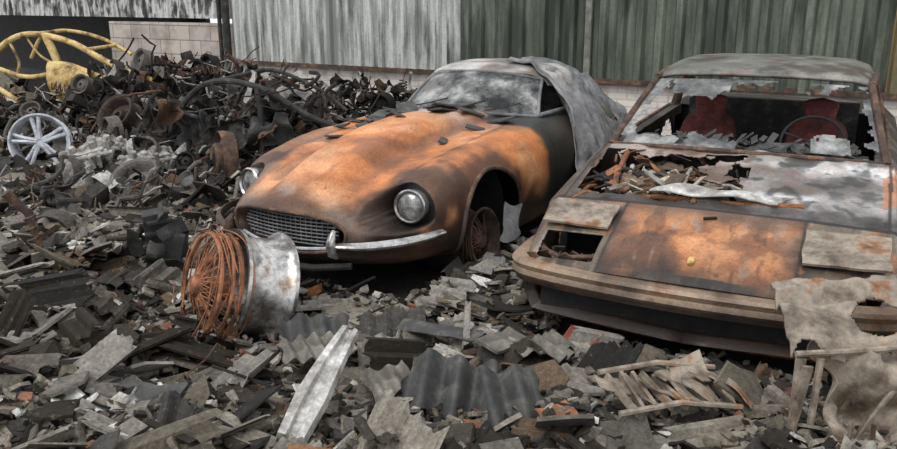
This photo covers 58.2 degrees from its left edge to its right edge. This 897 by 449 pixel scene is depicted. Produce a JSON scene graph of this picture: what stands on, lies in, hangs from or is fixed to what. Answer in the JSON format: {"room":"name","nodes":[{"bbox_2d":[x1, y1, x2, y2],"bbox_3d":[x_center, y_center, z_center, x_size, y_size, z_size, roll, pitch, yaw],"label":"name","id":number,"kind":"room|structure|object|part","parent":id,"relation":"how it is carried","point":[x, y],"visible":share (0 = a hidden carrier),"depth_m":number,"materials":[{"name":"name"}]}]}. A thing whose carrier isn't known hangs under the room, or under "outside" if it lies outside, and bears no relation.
{"room":"junkyard","nodes":[
{"label":"junkyard","id":0,"kind":"room"},
{"bbox_2d":[0,0,231,68],"bbox_3d":[-7.297,-4.181,14.830,10.750,3.400,1.700,9,18,29],"label":"wall","id":1,"kind":"structure","parent":0,"point":[10,25],"depth_m":14.34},
{"bbox_2d":[216,0,231,76],"bbox_3d":[-3.262,-3.257,11.543,0.234,3.400,0.109,9,18,29],"label":"drainpipe","id":2,"kind":"object","parent":1,"relation":"attached to","point":[223,10],"visible":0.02,"depth_m":11.63,"materials":[{"name":"black metal"}]},
{"bbox_2d":[241,60,896,98],"bbox_3d":[1.807,-1.593,8.950,11.500,0.050,0.052,9,18,29],"label":"trim","id":3,"kind":"structure","parent":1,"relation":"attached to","point":[387,69],"depth_m":8.90,"materials":[{"name":"metal"}]},
{"bbox_2d":[583,0,593,74],"bbox_3d":[1.551,-2.876,8.711,0.070,2.700,0.050,9,18,29],"label":"trim","id":4,"kind":"structure","parent":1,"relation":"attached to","point":[589,3],"depth_m":8.91,"materials":[{"name":"grey metal"}]},
{"bbox_2d":[109,21,234,77],"bbox_3d":[-4.277,-2.480,12.604,2.700,1.330,0.200,9,18,29],"label":"block wall","id":5,"kind":"structure","parent":0,"point":[172,38],"depth_m":12.42,"materials":[{"name":"beige concrete"}]},
{"bbox_2d":[231,0,460,69],"bbox_3d":[-1.483,-3.385,10.483,3.860,2.580,0.057,9,18,29],"label":"cladding","id":6,"kind":"object","parent":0,"point":[414,34],"depth_m":10.60,"materials":[{"name":"grey metal"}]},
{"bbox_2d":[4,67,830,444],"bbox_3d":[-1.000,-0.354,6.652,20.000,0.536,17.000,0,16,0],"label":"ground","id":7,"kind":"structure","parent":0,"point":[398,279],"depth_m":4.86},
{"bbox_2d":[1,189,43,263],"bbox_3d":[-2.399,0.078,4.563,0.174,0.577,0.101,0,16,0],"label":"strut","id":8,"kind":"object","parent":7,"relation":"on","point":[8,195],"visible":0.77,"depth_m":4.53,"materials":[{"name":"metal"}]},
{"bbox_2d":[119,202,189,270],"bbox_3d":[-1.629,0.107,4.517,0.421,0.496,0.335,15,22,43],"label":"charred gearbox","id":9,"kind":"object","parent":7,"relation":"on","point":[166,238],"visible":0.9,"depth_m":4.45,"materials":[{"name":"black metal"}]},
{"bbox_2d":[121,48,351,181],"bbox_3d":[-1.740,-0.920,7.298,2.121,1.252,1.759,7,17,25],"label":"heap","id":10,"kind":"object","parent":7,"relation":"on","point":[234,137],"visible":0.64,"depth_m":6.98,"materials":[{"name":"grey metal"}]},
{"bbox_3d":[-1.724,-0.919,7.142,1.635,0.854,0.886,7,17,25],"label":"bent roof frame","id":11,"kind":"part","parent":10,"relation":"part of","materials":[{"name":"grey metal"}]},
{"bbox_2d":[173,224,299,342],"bbox_3d":[-1.048,0.307,3.960,0.561,0.636,0.600,-9,18,-28],"label":"drum","id":12,"kind":"object","parent":7,"relation":"on","point":[264,273],"visible":0.84,"depth_m":3.81,"materials":[{"name":"silver metal"}]},
{"bbox_2d":[216,56,626,270],"bbox_3d":[0.193,-0.600,6.097,1.899,1.231,4.219,9,18,29],"label":"sports car","id":13,"kind":"object","parent":7,"relation":"on","point":[481,150],"visible":0.88,"depth_m":5.05,"materials":[{"name":"paint"}]},
{"bbox_3d":[0.164,-1.013,6.147,1.160,0.290,0.530,9,18,29],"label":"windscreen glass","id":14,"kind":"part","parent":13,"relation":"part of","materials":[{"name":"grey glass"}]},
{"bbox_3d":[0.164,-1.014,6.147,1.184,0.311,0.551,9,18,29],"label":"windscreen frame","id":15,"kind":"part","parent":13,"relation":"part of","materials":[{"name":"grey glass"}]},
{"bbox_3d":[0.334,-0.977,6.462,1.307,0.047,0.732,9,18,29],"label":"waist trim","id":16,"kind":"part","parent":13,"relation":"part of","materials":[{"name":"silver metal"}]},
{"bbox_2d":[0,34,896,448],"bbox_3d":[-1.343,-0.860,6.982,12.506,1.431,9.900,0,16,0],"label":"rubble","id":17,"kind":"object","parent":7,"relation":"on","point":[240,398],"visible":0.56,"depth_m":3.60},
{"bbox_2d":[7,113,72,166],"bbox_3d":[-3.599,-0.728,7.118,0.500,0.525,0.298,-5,16,-16],"label":"alloy wheel","id":18,"kind":"object","parent":17,"relation":"on","point":[14,138],"visible":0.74,"depth_m":7.04,"materials":[{"name":"silver metal"}]},
{"bbox_2d":[52,326,94,347],"bbox_3d":[-1.605,0.528,3.566,0.433,0.105,0.169,5,16,17],"label":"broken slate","id":19,"kind":"object","parent":17,"relation":"on","point":[56,328],"visible":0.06,"depth_m":3.62,"materials":[{"name":"grey stone"}]},
{"bbox_2d":[0,29,168,103],"bbox_3d":[-4.160,-1.681,9.252,2.552,1.075,0.719,5,16,17],"label":"frame","id":20,"kind":"object","parent":17,"relation":"on","point":[58,71],"visible":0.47,"depth_m":9.02,"materials":[{"name":"yellow paint"}]},
{"bbox_3d":[-3.781,-1.516,8.861,1.454,0.534,0.138,5,16,17],"label":"quarter panel","id":21,"kind":"part","parent":20,"relation":"part of","materials":[{"name":"beige paint"}]},
{"bbox_2d":[53,134,181,174],"bbox_3d":[-2.727,-0.564,6.606,0.690,0.314,0.858,10,18,31],"label":"block","id":22,"kind":"object","parent":17,"relation":"on","point":[95,150],"visible":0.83,"depth_m":6.53,"materials":[{"name":"metal"}]},
{"bbox_2d":[119,374,188,419],"bbox_3d":[-1.151,0.674,3.045,0.265,0.124,0.219,2,16,8],"label":"slab","id":23,"kind":"object","parent":17,"relation":"on","point":[144,391],"visible":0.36,"depth_m":3.09,"materials":[{"name":"stone"}]},
{"bbox_2d":[277,312,348,342],"bbox_3d":[-0.608,0.479,3.687,0.337,0.127,0.162,-5,17,-18],"label":"sheet","id":24,"kind":"object","parent":17,"relation":"on","point":[300,324],"visible":0.63,"depth_m":3.69,"materials":[{"name":"metal"}]},
{"bbox_2d":[276,325,357,441],"bbox_3d":[-0.473,0.600,3.069,0.123,0.221,0.615,5,16,16],"label":"strip","id":25,"kind":"object","parent":17,"relation":"on","point":[311,399],"visible":0.98,"depth_m":2.98,"materials":[{"name":"grey metal"}]},
{"bbox_2d":[277,331,356,364],"bbox_3d":[-0.581,0.537,3.521,0.331,0.084,0.180,-9,18,-30],"label":"sheet","id":26,"kind":"object","parent":17,"relation":"on","point":[301,349],"visible":0.68,"depth_m":3.50,"materials":[{"name":"grey metal"}]},
{"bbox_2d":[360,359,409,403],"bbox_3d":[-0.244,0.639,3.267,0.190,0.122,0.164,-7,17,-24],"label":"sheet","id":27,"kind":"object","parent":17,"relation":"on","point":[390,376],"visible":0.88,"depth_m":3.27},
{"bbox_2d":[395,318,483,342],"bbox_3d":[-0.039,0.497,3.774,0.408,0.050,0.114,3,16,12],"label":"broken slate","id":28,"kind":"object","parent":17,"relation":"on","point":[412,325],"visible":0.96,"depth_m":3.77,"materials":[{"name":"grey stone"}]},
{"bbox_2d":[401,349,501,419],"bbox_3d":[0.003,0.652,3.195,0.381,0.246,0.296,3,16,12],"label":"sheet","id":29,"kind":"object","parent":17,"relation":"on","point":[434,378],"visible":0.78,"depth_m":3.20,"materials":[{"name":"metal"}]},
{"bbox_2d":[474,326,525,354],"bbox_3d":[0.251,0.527,3.682,0.134,0.063,0.268,12,20,37],"label":"broken slate","id":30,"kind":"object","parent":17,"relation":"on","point":[499,342],"depth_m":3.65,"materials":[{"name":"grey stone"}]},
{"bbox_2d":[478,364,549,426],"bbox_3d":[0.252,0.684,3.074,0.242,0.234,0.291,-4,16,-14],"label":"sheet","id":31,"kind":"object","parent":17,"relation":"on","point":[517,385],"visible":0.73,"depth_m":3.09,"materials":[{"name":"metal"}]},
{"bbox_2d":[529,329,580,362],"bbox_3d":[0.478,0.539,3.587,0.172,0.124,0.239,10,19,32],"label":"broken slate","id":32,"kind":"object","parent":17,"relation":"on","point":[552,343],"visible":1,"depth_m":3.55,"materials":[{"name":"grey stone"}]},
{"bbox_2d":[534,400,588,433],"bbox_3d":[0.419,0.716,2.967,0.168,0.064,0.183,-8,17,-25],"label":"bricks","id":33,"kind":"object","parent":17,"relation":"on","point":[572,410],"visible":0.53,"depth_m":3.01},
{"bbox_2d":[594,350,752,416],"bbox_3d":[0.851,0.620,3.065,0.563,0.147,0.304,-3,16,-11],"label":"pallet","id":34,"kind":"object","parent":17,"relation":"on","point":[689,372],"visible":0.95,"depth_m":3.05,"materials":[{"name":"beige wood"}]},
{"bbox_2d":[512,53,896,362],"bbox_3d":[2.052,-0.438,5.415,1.815,1.318,4.630,8,17,26],"label":"sports car","id":35,"kind":"object","parent":7,"relation":"on","point":[683,236],"visible":0.92,"depth_m":4.02,"materials":[{"name":"paint"}]},
{"bbox_3d":[0.683,-0.059,4.118,0.346,0.081,0.225,8,17,26],"label":"headlight lid","id":36,"kind":"part","parent":35,"relation":"part of","materials":[{"name":"beige metal"}]},
{"bbox_3d":[2.228,-1.063,5.605,1.357,0.218,1.226,8,17,26],"label":"roof panel","id":37,"kind":"part","parent":35,"relation":"part of","materials":[{"name":"paint"}]},
{"bbox_3d":[1.752,0.117,3.540,0.359,0.099,0.279,8,17,26],"label":"headlight lid","id":38,"kind":"part","parent":35,"relation":"part of","materials":[{"name":"beige metal"}]},
{"bbox_2d":[770,274,896,448],"bbox_3d":[1.633,0.578,2.953,0.874,0.685,0.581,-1,16,-3],"label":"cloth","id":39,"kind":"object","parent":7,"relation":"on","point":[863,390],"visible":0.94,"depth_m":2.91,"materials":[{"name":"grey fabric"}]},
{"bbox_2d":[460,0,539,60],"bbox_3d":[0.586,-3.044,9.306,1.050,2.600,0.057,9,18,29],"label":"cladding","id":40,"kind":"object","parent":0,"point":[488,28],"depth_m":9.51,"materials":[{"name":"metal"}]},
{"bbox_2d":[538,0,594,75],"bbox_3d":[1.317,-2.926,8.888,0.750,2.600,0.054,9,18,29],"label":"cladding","id":41,"kind":"object","parent":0,"point":[561,22],"depth_m":9.11,"materials":[{"name":"metal"}]},
{"bbox_2d":[243,64,896,135],"bbox_3d":[1.932,-1.248,9.164,11.600,0.820,0.200,9,18,29],"label":"plinth","id":42,"kind":"object","parent":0,"point":[626,95],"depth_m":9.02,"materials":[{"name":"grey concrete"}]},
{"bbox_2d":[591,0,896,93],"bbox_3d":[2.863,-2.667,8.004,2.950,2.620,0.068,9,18,29],"label":"cladding","id":43,"kind":"object","parent":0,"point":[633,39],"depth_m":8.16,"materials":[{"name":"metal"}]},
{"bbox_2d":[885,11,896,93],"bbox_3d":[5.466,-2.250,6.519,3.200,2.620,0.065,9,18,29],"label":"cladding","id":44,"kind":"object","parent":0,"point":[891,81],"depth_m":7.53,"materials":[{"name":"metal"}]}
]}

